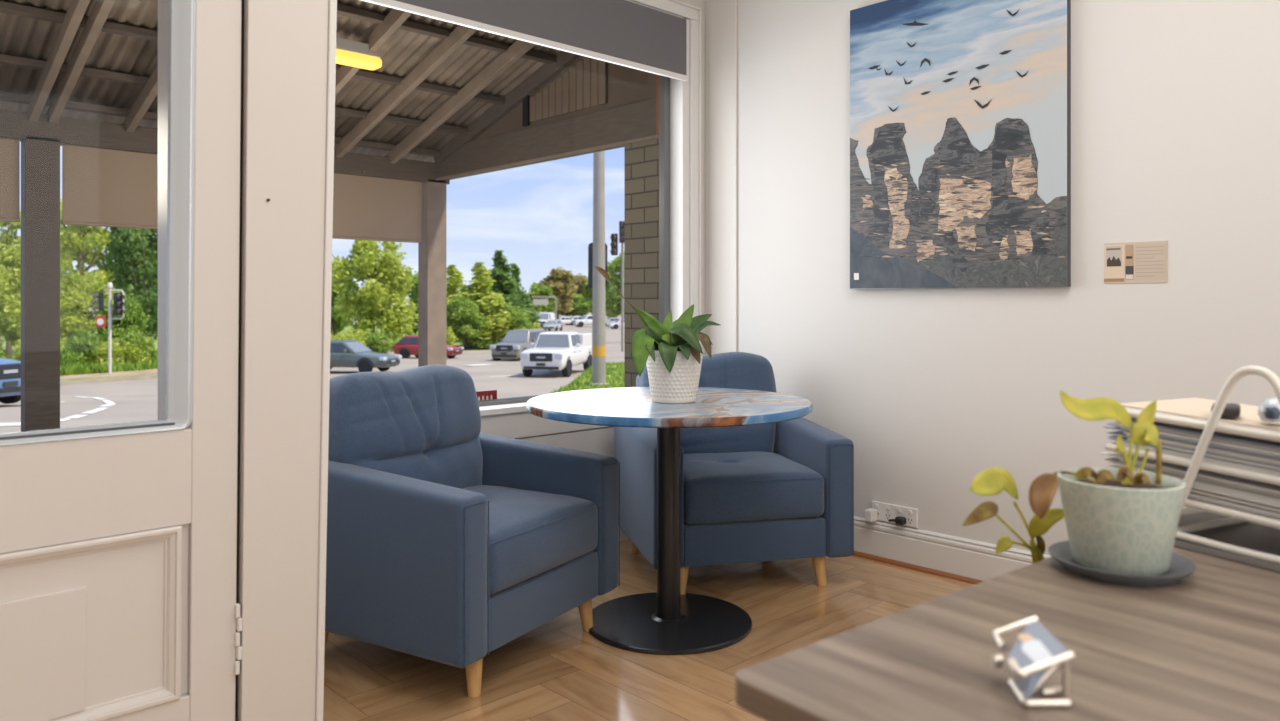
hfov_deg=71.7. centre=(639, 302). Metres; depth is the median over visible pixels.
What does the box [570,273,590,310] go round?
tree
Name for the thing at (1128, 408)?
bundle
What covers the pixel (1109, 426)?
bundle
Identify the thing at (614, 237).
traffic light
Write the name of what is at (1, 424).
road marking
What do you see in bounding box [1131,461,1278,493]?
bundle
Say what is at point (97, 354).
shrub
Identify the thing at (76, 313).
tree
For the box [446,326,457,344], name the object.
shrub
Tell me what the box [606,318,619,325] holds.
car
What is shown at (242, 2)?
trim
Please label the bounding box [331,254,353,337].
tree
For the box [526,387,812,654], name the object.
round table
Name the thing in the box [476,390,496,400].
sign
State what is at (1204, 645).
desk
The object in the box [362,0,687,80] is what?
roller blind
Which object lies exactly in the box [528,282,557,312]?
tree
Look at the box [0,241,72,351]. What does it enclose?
tree
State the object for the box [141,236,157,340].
tree
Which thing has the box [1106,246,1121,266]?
print
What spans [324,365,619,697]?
armchair
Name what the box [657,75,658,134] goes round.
trim
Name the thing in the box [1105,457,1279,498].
bundle
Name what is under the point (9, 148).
blind
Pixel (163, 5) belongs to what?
wall
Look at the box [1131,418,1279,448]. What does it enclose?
bundle
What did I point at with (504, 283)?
tree
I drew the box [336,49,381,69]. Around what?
diffuser
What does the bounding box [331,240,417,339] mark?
tree
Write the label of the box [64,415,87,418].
road marking
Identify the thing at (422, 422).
cushion
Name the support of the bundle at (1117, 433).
on the bundle at (1166, 446)
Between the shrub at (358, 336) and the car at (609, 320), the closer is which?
the shrub at (358, 336)
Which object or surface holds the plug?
attached to the power outlet
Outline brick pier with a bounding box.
[624,138,658,386]
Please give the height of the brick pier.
2.515 m
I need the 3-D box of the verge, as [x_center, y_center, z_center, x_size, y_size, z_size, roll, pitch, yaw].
[-84.644,3.244,117.677,106.138,1.450,219.426,0,0,-44]
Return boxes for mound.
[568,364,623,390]
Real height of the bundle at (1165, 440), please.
0.018 m
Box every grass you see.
[10,331,463,375]
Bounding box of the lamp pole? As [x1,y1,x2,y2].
[588,151,608,386]
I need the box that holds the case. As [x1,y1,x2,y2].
[1211,403,1240,417]
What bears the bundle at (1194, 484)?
on the bundle at (1110, 466)
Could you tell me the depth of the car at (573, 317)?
149.21 m
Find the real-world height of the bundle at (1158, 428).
0.019 m
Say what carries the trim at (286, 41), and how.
attached to the wall
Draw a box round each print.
[1104,244,1123,278]
[1104,278,1123,281]
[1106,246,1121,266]
[1107,256,1120,266]
[1125,245,1133,279]
[1125,266,1133,273]
[1135,243,1165,280]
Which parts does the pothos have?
stem, stem, stem, stem, stem, stem, stem, stem, stem, stem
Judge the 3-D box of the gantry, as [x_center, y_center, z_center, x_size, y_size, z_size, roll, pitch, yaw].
[-13.679,1.371,126.327,2.674,4.681,2.557,0,0,-44]
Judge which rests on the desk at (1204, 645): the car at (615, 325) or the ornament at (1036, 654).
the ornament at (1036, 654)
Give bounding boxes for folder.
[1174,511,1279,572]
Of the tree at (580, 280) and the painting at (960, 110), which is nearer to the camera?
the painting at (960, 110)
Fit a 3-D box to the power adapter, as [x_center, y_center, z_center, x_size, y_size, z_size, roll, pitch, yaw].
[0.989,0.908,3.790,0.048,0.050,0.036,0,0,-44]
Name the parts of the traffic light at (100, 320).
sign plate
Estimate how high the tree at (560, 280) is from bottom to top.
12.343 m
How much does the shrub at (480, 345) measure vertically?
2.132 m
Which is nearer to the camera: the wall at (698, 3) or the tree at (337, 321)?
the wall at (698, 3)
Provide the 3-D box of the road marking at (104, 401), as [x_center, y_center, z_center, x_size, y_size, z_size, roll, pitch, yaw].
[-14.131,2.627,23.502,0.180,0.144,2.214,0,0,-35]
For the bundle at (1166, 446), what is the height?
0.018 m
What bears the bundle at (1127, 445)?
on the bundle
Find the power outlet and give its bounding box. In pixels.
[872,501,917,527]
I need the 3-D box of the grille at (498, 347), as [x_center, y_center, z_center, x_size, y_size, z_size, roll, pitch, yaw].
[-7.752,2.584,50.552,0.988,0.350,0.120,0,0,16]
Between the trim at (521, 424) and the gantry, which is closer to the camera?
the trim at (521, 424)
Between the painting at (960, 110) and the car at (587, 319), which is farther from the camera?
the car at (587, 319)
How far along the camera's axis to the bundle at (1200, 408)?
1.35 m
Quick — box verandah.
[0,0,658,431]
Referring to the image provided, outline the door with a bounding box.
[0,0,241,720]
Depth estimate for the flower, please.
2.97 m
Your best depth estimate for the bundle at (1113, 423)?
1.25 m
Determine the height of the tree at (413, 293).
7.318 m
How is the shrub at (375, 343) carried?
on the verge
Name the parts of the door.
raised panel, glass, panel moulding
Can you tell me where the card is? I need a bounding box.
[1104,241,1166,283]
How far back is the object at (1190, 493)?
1.24 m
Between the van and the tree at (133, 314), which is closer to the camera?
the tree at (133, 314)
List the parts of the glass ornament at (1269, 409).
knob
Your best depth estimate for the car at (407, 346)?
54.52 m
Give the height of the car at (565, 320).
1.440 m
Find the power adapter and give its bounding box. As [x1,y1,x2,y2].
[865,508,876,521]
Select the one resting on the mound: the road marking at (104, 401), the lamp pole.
the lamp pole
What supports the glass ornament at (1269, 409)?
on the bundle at (1200, 408)
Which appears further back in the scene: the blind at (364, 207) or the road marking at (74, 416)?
the road marking at (74, 416)
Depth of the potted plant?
2.93 m
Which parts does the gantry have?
sign plate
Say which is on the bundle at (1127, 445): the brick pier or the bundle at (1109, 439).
the bundle at (1109, 439)
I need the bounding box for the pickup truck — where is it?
[520,331,591,376]
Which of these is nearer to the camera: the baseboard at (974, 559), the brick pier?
the baseboard at (974, 559)
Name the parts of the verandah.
post, post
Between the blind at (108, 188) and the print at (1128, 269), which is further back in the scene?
the blind at (108, 188)
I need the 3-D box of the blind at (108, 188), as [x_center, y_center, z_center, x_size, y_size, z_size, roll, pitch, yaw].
[-3.398,-0.735,5.686,0.536,0.496,0.024,0,0,-44]
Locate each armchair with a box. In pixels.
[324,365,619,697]
[614,352,853,594]
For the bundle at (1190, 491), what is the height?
0.018 m
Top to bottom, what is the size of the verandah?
3.718 m
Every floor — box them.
[323,539,974,720]
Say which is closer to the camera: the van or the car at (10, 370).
the car at (10, 370)
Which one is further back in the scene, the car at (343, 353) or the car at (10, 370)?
the car at (343, 353)
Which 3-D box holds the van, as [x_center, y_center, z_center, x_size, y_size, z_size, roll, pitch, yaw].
[-13.965,2.563,131.440,2.300,2.300,5.455,0,0,6]
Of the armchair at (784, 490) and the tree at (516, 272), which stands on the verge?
the tree at (516, 272)
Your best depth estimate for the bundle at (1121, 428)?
1.25 m
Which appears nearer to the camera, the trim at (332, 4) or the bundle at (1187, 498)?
the bundle at (1187, 498)
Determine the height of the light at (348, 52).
0.130 m
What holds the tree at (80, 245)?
on the verge
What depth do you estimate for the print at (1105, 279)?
3.12 m
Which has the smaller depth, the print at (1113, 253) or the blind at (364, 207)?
the print at (1113, 253)
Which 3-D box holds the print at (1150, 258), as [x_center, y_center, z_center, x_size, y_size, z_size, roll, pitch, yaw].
[1.754,-0.141,3.041,0.001,0.125,0.097,0,0,-44]
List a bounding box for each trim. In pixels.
[235,0,243,720]
[237,0,328,720]
[315,0,336,720]
[480,412,608,438]
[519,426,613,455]
[630,0,700,344]
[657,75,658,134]
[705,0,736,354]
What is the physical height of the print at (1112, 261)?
0.037 m
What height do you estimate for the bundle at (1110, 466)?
0.019 m
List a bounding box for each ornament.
[990,616,1074,706]
[1258,398,1279,422]
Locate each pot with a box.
[646,349,703,403]
[1057,468,1185,574]
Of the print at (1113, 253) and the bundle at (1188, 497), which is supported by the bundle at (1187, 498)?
the bundle at (1188, 497)
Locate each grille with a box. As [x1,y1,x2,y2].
[0,363,20,379]
[388,359,397,362]
[496,345,511,350]
[530,353,552,361]
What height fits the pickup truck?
1.850 m
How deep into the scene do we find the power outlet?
3.74 m
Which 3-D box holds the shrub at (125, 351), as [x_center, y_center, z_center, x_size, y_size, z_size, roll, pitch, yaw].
[-24.282,2.445,41.974,1.613,1.827,3.098,0,0,10]
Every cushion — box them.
[328,365,482,488]
[463,485,597,594]
[638,352,776,453]
[684,451,823,524]
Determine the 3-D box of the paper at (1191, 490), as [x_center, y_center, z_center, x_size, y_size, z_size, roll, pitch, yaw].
[0.922,0.274,1.278,0.212,0.019,0.378,0,0,-27]
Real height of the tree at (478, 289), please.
7.489 m
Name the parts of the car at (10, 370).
number plate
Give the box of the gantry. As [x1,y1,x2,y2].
[532,296,556,319]
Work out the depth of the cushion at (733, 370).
3.82 m
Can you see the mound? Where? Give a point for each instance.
(616, 383)
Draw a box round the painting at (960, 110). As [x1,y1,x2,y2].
[850,0,1070,288]
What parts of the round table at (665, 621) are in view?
plate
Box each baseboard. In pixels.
[618,526,628,540]
[854,516,1051,580]
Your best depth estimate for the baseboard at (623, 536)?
4.10 m
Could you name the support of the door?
in the wall
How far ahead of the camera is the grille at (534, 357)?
36.45 m
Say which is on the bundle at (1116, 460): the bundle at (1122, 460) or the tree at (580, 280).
the bundle at (1122, 460)
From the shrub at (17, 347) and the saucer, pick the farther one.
the shrub at (17, 347)
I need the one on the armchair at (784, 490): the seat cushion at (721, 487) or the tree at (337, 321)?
the seat cushion at (721, 487)
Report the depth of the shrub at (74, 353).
40.68 m
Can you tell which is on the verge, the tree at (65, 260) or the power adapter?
the tree at (65, 260)
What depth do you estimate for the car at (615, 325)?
125.25 m
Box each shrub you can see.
[0,338,8,357]
[8,335,67,360]
[60,327,99,366]
[70,337,122,363]
[99,336,154,365]
[119,330,157,362]
[330,328,367,345]
[360,330,392,353]
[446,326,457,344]
[461,330,498,349]
[530,322,541,328]
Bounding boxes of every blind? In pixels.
[0,138,19,221]
[62,145,157,228]
[332,173,422,242]
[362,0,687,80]
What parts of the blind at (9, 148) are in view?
rail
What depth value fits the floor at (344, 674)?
2.70 m
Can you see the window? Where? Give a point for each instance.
(673, 93)
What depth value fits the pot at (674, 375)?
2.92 m
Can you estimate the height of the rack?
0.261 m
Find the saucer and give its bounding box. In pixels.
[1048,540,1195,586]
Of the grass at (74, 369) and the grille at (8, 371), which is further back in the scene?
the grass at (74, 369)
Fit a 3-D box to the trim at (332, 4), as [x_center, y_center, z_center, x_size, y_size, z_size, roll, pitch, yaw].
[-0.742,0.020,2.042,0.064,2.160,0.118,0,0,-44]
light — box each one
[92,282,124,373]
[336,37,381,69]
[610,221,623,351]
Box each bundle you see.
[1100,451,1279,493]
[1103,425,1279,459]
[1104,438,1279,473]
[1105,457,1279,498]
[1106,465,1279,506]
[1107,423,1279,456]
[1107,431,1279,466]
[1108,435,1279,470]
[1109,462,1279,501]
[1110,422,1279,454]
[1120,398,1279,430]
[1120,459,1279,496]
[1121,428,1279,457]
[1123,432,1279,462]
[1123,443,1279,476]
[1125,407,1279,432]
[1126,434,1279,464]
[1128,438,1279,468]
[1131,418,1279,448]
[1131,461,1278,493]
[1132,422,1279,450]
[1134,469,1279,504]
[1187,498,1278,519]
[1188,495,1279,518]
[1188,497,1279,519]
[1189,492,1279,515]
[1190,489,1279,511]
[1190,491,1278,511]
[1191,488,1279,508]
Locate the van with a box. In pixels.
[539,312,554,327]
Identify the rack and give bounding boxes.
[1105,366,1279,563]
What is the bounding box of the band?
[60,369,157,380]
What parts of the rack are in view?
frame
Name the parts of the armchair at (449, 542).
leg, armrest, leg, seat, armrest, leg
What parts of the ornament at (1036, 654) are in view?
hinge knob, frame, plate, plate, frame, frame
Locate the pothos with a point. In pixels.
(1125, 519)
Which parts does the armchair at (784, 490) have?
leg, armrest, leg, seat, armrest, leg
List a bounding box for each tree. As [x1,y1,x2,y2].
[0,208,62,357]
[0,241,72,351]
[60,198,120,288]
[60,225,90,308]
[60,270,126,344]
[91,294,149,344]
[93,227,157,337]
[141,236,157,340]
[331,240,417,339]
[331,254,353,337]
[406,271,417,334]
[413,264,466,320]
[446,261,516,348]
[446,295,490,349]
[484,301,532,337]
[487,250,536,327]
[510,263,540,324]
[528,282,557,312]
[537,267,577,318]
[559,294,590,316]
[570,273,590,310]
[582,273,610,312]
[605,253,620,318]
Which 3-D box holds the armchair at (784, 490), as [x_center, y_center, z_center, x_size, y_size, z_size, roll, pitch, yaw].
[0.356,0.659,3.678,0.800,0.883,0.758,0,0,-14]
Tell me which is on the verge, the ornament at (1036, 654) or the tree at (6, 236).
the tree at (6, 236)
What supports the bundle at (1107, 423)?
on the bundle at (1121, 428)
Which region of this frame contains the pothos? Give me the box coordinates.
[962,390,1185,574]
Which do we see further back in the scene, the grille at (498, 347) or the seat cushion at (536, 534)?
the grille at (498, 347)
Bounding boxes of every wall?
[158,0,168,420]
[515,0,704,438]
[737,0,1279,555]
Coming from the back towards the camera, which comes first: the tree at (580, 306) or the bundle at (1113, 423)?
the tree at (580, 306)
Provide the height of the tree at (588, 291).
10.851 m
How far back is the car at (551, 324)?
116.43 m
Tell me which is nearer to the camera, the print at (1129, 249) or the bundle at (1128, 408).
the bundle at (1128, 408)
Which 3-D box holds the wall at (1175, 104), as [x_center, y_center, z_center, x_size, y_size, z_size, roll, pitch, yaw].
[2.289,-0.375,2.592,0.150,2.950,6.000,0,0,-44]
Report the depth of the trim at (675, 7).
4.44 m
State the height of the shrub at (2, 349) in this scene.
2.213 m
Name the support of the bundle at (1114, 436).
on the bundle at (1109, 439)
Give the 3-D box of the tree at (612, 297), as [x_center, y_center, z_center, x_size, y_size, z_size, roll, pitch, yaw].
[-2.295,-2.429,149.843,9.299,13.032,8.394,0,0,25]
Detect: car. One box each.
[0,357,20,403]
[330,340,401,371]
[392,335,463,358]
[490,329,545,360]
[543,320,562,330]
[557,317,572,325]
[566,316,582,324]
[572,315,591,326]
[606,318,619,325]
[607,319,620,328]
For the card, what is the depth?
3.08 m
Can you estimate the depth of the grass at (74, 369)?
38.59 m
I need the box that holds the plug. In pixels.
[888,516,905,524]
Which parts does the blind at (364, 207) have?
rail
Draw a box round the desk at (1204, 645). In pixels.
[735,507,1279,720]
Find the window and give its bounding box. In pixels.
[478,0,688,415]
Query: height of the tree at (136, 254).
11.045 m
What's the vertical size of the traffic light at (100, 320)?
4.050 m
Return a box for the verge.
[0,324,462,385]
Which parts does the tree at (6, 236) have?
crown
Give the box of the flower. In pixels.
[594,266,648,326]
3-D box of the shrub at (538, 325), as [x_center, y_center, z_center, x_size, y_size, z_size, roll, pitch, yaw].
[-10.707,2.685,80.271,5.902,2.619,3.073,0,0,28]
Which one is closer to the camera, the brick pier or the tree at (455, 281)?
the brick pier
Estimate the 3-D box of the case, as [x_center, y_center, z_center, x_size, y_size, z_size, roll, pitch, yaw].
[0.849,0.155,1.282,0.035,0.016,0.065,0,0,35]
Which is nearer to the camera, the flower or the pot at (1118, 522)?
the pot at (1118, 522)
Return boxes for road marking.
[0,423,20,425]
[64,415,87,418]
[81,410,99,413]
[101,400,114,403]
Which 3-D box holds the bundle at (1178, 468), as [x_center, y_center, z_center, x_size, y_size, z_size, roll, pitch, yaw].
[0.919,0.249,1.285,0.211,0.020,0.395,0,0,-27]
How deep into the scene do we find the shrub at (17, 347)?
40.73 m
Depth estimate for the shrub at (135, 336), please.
42.35 m

